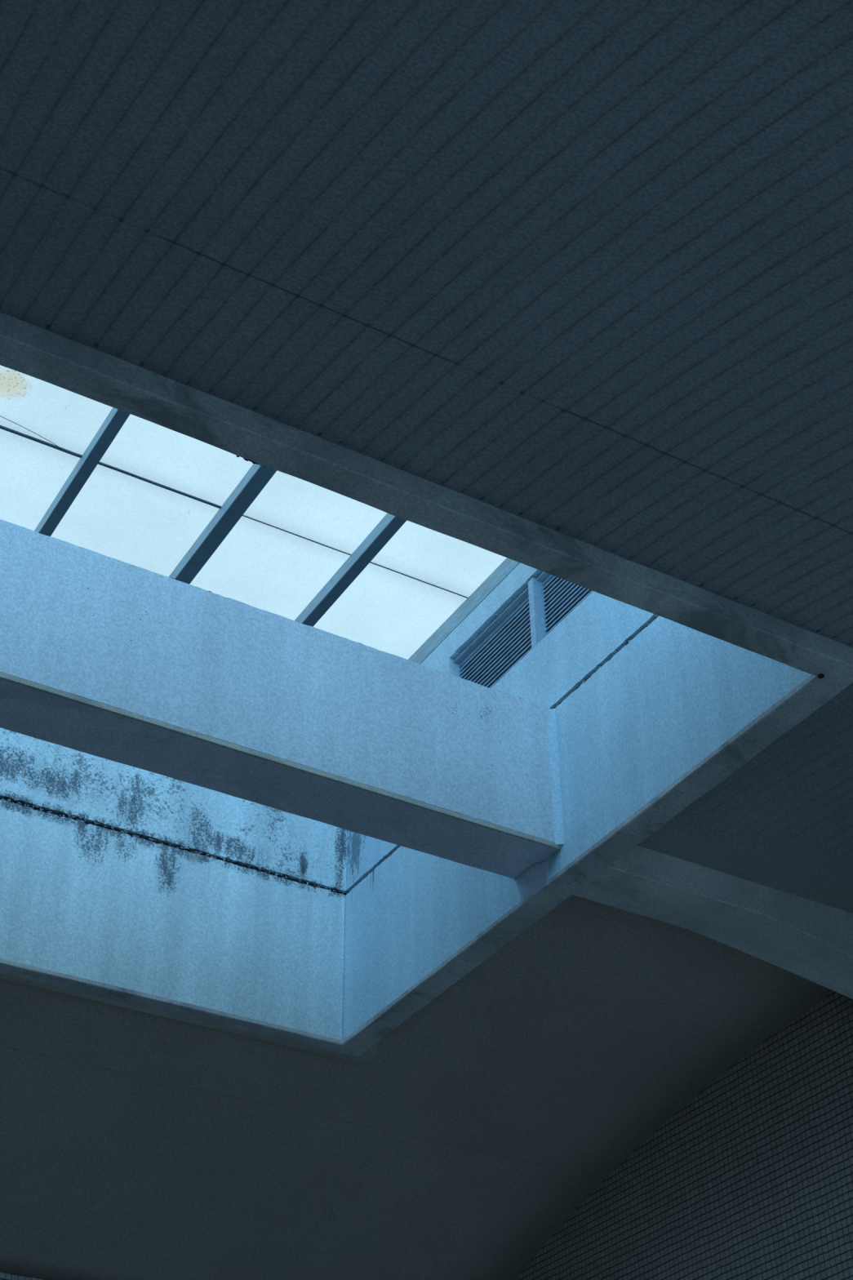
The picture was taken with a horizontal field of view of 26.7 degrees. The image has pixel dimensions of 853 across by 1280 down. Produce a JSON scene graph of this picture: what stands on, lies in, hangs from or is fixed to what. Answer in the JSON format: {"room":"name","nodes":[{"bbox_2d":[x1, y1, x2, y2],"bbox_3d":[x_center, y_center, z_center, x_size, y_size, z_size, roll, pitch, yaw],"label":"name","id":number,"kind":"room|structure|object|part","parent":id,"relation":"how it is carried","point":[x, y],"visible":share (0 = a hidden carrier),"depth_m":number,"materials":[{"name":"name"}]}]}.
{"room":"large hall interior","nodes":[
{"label":"large hall interior","id":0,"kind":"room"},
{"bbox_2d":[0,1272,44,1279],"bbox_3d":[-8.900,7.734,13.576,21.539,7.511,0.280,19,-42,-24],"label":"wall","id":1,"kind":"structure","parent":0,"point":[3,1276],"depth_m":17.99,"materials":[{"name":"tile"}]},
{"bbox_2d":[0,727,346,1039],"bbox_3d":[-4.790,0.946,15.642,9.120,3.535,0.350,19,-42,-24],"label":"wall","id":2,"kind":"structure","parent":0,"point":[78,899],"depth_m":16.24,"materials":[{"name":"blue paint"}]},
{"bbox_2d":[34,407,129,536],"bbox_3d":[-2.425,-1.964,14.642,0.105,0.162,6.761,19,-42,-24],"label":"rafter","id":3,"kind":"object","parent":2,"relation":"attached to","point":[115,420],"visible":0.29,"depth_m":15.24,"materials":[{"name":"grey metal"}]},
{"bbox_2d":[0,425,82,457],"bbox_3d":[-3.451,-1.741,15.038,1.199,0.016,0.027,19,-42,-24],"label":"bar","id":4,"kind":"object","parent":3,"relation":"attached to","point":[3,428],"visible":1,"depth_m":15.13,"materials":[{"name":"grey metal"}]},
{"bbox_2d":[0,415,61,448],"bbox_3d":[-3.343,-1.759,15.003,0.708,0.011,0.026,28,-46,-32],"label":"loose wire","id":5,"kind":"object","parent":4,"relation":"hanging from","point":[0,415],"visible":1,"depth_m":15.02,"materials":[{"name":"black"}]},
{"bbox_2d":[50,464,219,577],"bbox_3d":[-2.621,-1.046,15.985,1.317,0.008,1.171,19,-42,-24],"label":"window pane","id":6,"kind":"object","parent":3,"relation":"on","point":[115,514],"visible":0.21,"depth_m":15.97,"materials":[{"name":"glass"}]},
{"bbox_2d":[97,462,221,508],"bbox_3d":[-2.330,-1.348,15.575,1.201,0.015,0.024,19,-42,-24],"label":"bar","id":7,"kind":"object","parent":3,"relation":"attached to","point":[99,463],"visible":0.94,"depth_m":15.57,"materials":[{"name":"grey metal"}]},
{"bbox_2d":[99,413,253,506],"bbox_3d":[-1.175,-2.532,14.056,1.317,0.008,4.483,19,-42,-24],"label":"window pane","id":8,"kind":"object","parent":3,"relation":"on","point":[144,448],"visible":0.07,"depth_m":15.35,"materials":[{"name":"glass"}]},
{"bbox_2d":[0,797,346,895],"bbox_3d":[-4.603,1.202,15.572,9.540,0.120,0.368,19,-42,-24],"label":"trim","id":9,"kind":"structure","parent":2,"relation":"attached to","point":[33,807],"depth_m":16.51,"materials":[{"name":"grey metal"}]},
{"bbox_2d":[168,463,276,584],"bbox_3d":[-1.287,-1.564,15.187,0.143,0.162,6.761,19,-42,-24],"label":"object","id":10,"kind":"object","parent":2,"relation":"attached to","point":[257,477],"visible":0.2,"depth_m":15.78,"materials":[{"name":"grey metal"}]},
{"bbox_2d":[243,470,386,554],"bbox_3d":[-0.051,-2.137,14.594,1.284,0.008,4.483,19,-42,-24],"label":"window pane","id":11,"kind":"object","parent":10,"relation":"on","point":[289,503],"visible":0.21,"depth_m":15.90,"materials":[{"name":"glass"}]},
{"bbox_2d":[294,512,406,626],"bbox_3d":[-0.176,-1.173,15.718,0.111,0.162,6.761,19,-42,-24],"label":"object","id":12,"kind":"object","parent":2,"relation":"attached to","point":[389,524],"visible":0.23,"depth_m":16.33,"materials":[{"name":"white metal"}]},
{"bbox_2d":[189,515,350,620],"bbox_3d":[-1.497,-0.650,16.523,1.284,0.008,1.171,19,-42,-24],"label":"window pane","id":13,"kind":"object","parent":12,"relation":"on","point":[258,565],"visible":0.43,"depth_m":16.51,"materials":[{"name":"clear glass"}]},
{"bbox_2d":[242,515,351,555],"bbox_3d":[-1.190,-0.949,16.122,1.166,0.008,0.010,19,-42,-24],"label":"bar","id":14,"kind":"object","parent":12,"relation":"attached to","point":[242,515],"visible":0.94,"depth_m":16.13,"materials":[{"name":"grey metal"}]},
{"bbox_2d":[369,561,467,598],"bbox_3d":[-0.103,-0.567,16.642,1.142,0.008,0.010,19,-42,-24],"label":"bar","id":15,"kind":"object","parent":12,"relation":"attached to","point":[370,562],"visible":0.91,"depth_m":16.65,"materials":[{"name":"grey metal"}]},
{"bbox_3d":[-3.547,-2.359,14.105,0.108,0.162,6.761,19,-42,-24],"label":"rafter","id":16,"kind":"object","parent":2,"relation":"attached to","visible":0},
{"bbox_2d":[0,428,79,531],"bbox_3d":[-3.752,-1.443,15.445,1.298,0.008,1.171,19,-42,-24],"label":"window pane","id":17,"kind":"object","parent":16,"relation":"on","point":[33,473],"visible":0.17,"depth_m":15.49,"materials":[{"name":"clear glass"}]},
{"bbox_2d":[0,364,112,455],"bbox_3d":[-2.306,-2.930,13.515,1.298,0.008,4.483,19,-42,-24],"label":"window pane","id":18,"kind":"object","parent":16,"relation":"on","point":[70,420],"visible":0.1,"depth_m":14.86,"materials":[{"name":"glass"}]},
{"bbox_2d":[0,973,377,1063],"bbox_3d":[-2.992,-0.034,12.688,9.890,1.481,7.237,19,-42,-24],"label":"trim","id":19,"kind":"structure","parent":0,"point":[370,1053],"depth_m":15.99,"materials":[{"name":"grey concrete"}]},
{"bbox_2d":[0,0,852,1279],"bbox_3d":[-4.889,-0.011,10.885,21.539,2.004,15.610,19,-42,-24],"label":"ceiling","id":20,"kind":"structure","parent":0,"point":[582,270],"depth_m":9.48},
{"bbox_2d":[0,311,852,1057],"bbox_3d":[-2.992,0.329,12.387,9.597,0.650,6.939,19,-42,-24],"label":"frame","id":21,"kind":"object","parent":20,"relation":"attached to","point":[25,348],"visible":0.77,"depth_m":11.08,"materials":[{"name":"grey concrete"}]},
{"bbox_2d":[0,519,564,905],"bbox_3d":[-3.016,-0.049,12.668,9.124,1.558,0.644,19,-42,-24],"label":"cross beam","id":22,"kind":"structure","parent":21,"relation":"on","point":[101,655],"depth_m":13.32,"materials":[{"name":"concrete"}]},
{"bbox_2d":[573,845,852,999],"bbox_3d":[2.675,2.388,15.084,3.627,0.841,0.592,19,-42,-24],"label":"ceiling beam","id":23,"kind":"structure","parent":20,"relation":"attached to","point":[810,940],"depth_m":14.93,"materials":[{"name":"concrete"}]},
{"bbox_2d":[342,562,812,1039],"bbox_3d":[1.088,0.644,15.172,0.420,3.332,6.887,19,-42,-24],"label":"wall","id":24,"kind":"structure","parent":0,"point":[675,693],"depth_m":14.41,"materials":[{"name":"blue paint"}]},
{"bbox_2d":[408,557,519,663],"bbox_3d":[1.023,-0.779,16.220,0.324,0.206,6.887,19,-42,-24],"label":"rafter","id":25,"kind":"object","parent":24,"relation":"on","point":[508,565],"visible":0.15,"depth_m":16.86,"materials":[{"name":"white metal"}]},
{"bbox_2d":[313,562,466,659],"bbox_3d":[-0.289,-0.225,17.101,1.511,0.008,1.171,19,-42,-24],"label":"window pane","id":26,"kind":"object","parent":25,"relation":"on","point":[383,609],"visible":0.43,"depth_m":17.04,"materials":[{"name":"glass"}]},
{"bbox_2d":[370,520,506,597],"bbox_3d":[1.157,-1.712,15.171,1.511,0.008,4.483,19,-42,-24],"label":"window pane","id":27,"kind":"object","parent":25,"relation":"on","point":[419,552],"visible":0.07,"depth_m":16.43,"materials":[{"name":"clear glass"}]},
{"bbox_2d":[346,614,658,893],"bbox_3d":[1.149,0.694,14.999,0.427,0.120,6.922,19,-42,-24],"label":"trim","id":28,"kind":"structure","parent":24,"relation":"attached to","point":[656,615],"depth_m":14.47,"materials":[{"name":"grey metal"}]},
{"bbox_2d":[453,572,592,688],"bbox_3d":[1.212,-0.446,15.407,0.161,0.826,3.605,19,-42,-24],"label":"vent","id":29,"kind":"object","parent":24,"relation":"in","point":[548,599],"depth_m":16.02,"materials":[{"name":"metal"}]},
{"bbox_3d":[0.682,0.154,16.192,0.064,0.819,1.365,19,-42,-24],"label":"louvre panel","id":30,"kind":"part","parent":29,"relation":"part of","materials":[{"name":"paint"}]},
{"bbox_3d":[1.211,-0.714,15.612,0.088,0.052,3.605,19,-42,-24],"label":"head rail","id":31,"kind":"part","parent":29,"relation":"part of","materials":[{"name":"metal"}]},
{"bbox_3d":[0.975,-0.204,15.683,0.126,0.780,0.080,19,-42,-24],"label":"post","id":32,"kind":"part","parent":29,"relation":"part of","materials":[{"name":"blue paint"}]},
{"bbox_3d":[1.602,-0.792,14.964,0.064,0.819,2.240,19,-42,-24],"label":"louvre panel","id":33,"kind":"part","parent":29,"relation":"part of","materials":[{"name":"paint"}]},
{"bbox_2d":[515,991,852,1279],"bbox_3d":[4.528,6.214,13.146,0.280,9.146,16.170,19,-42,-24],"label":"wall","id":34,"kind":"structure","parent":0,"point":[752,1178],"depth_m":16.95,"materials":[{"name":"tile"}]}
]}

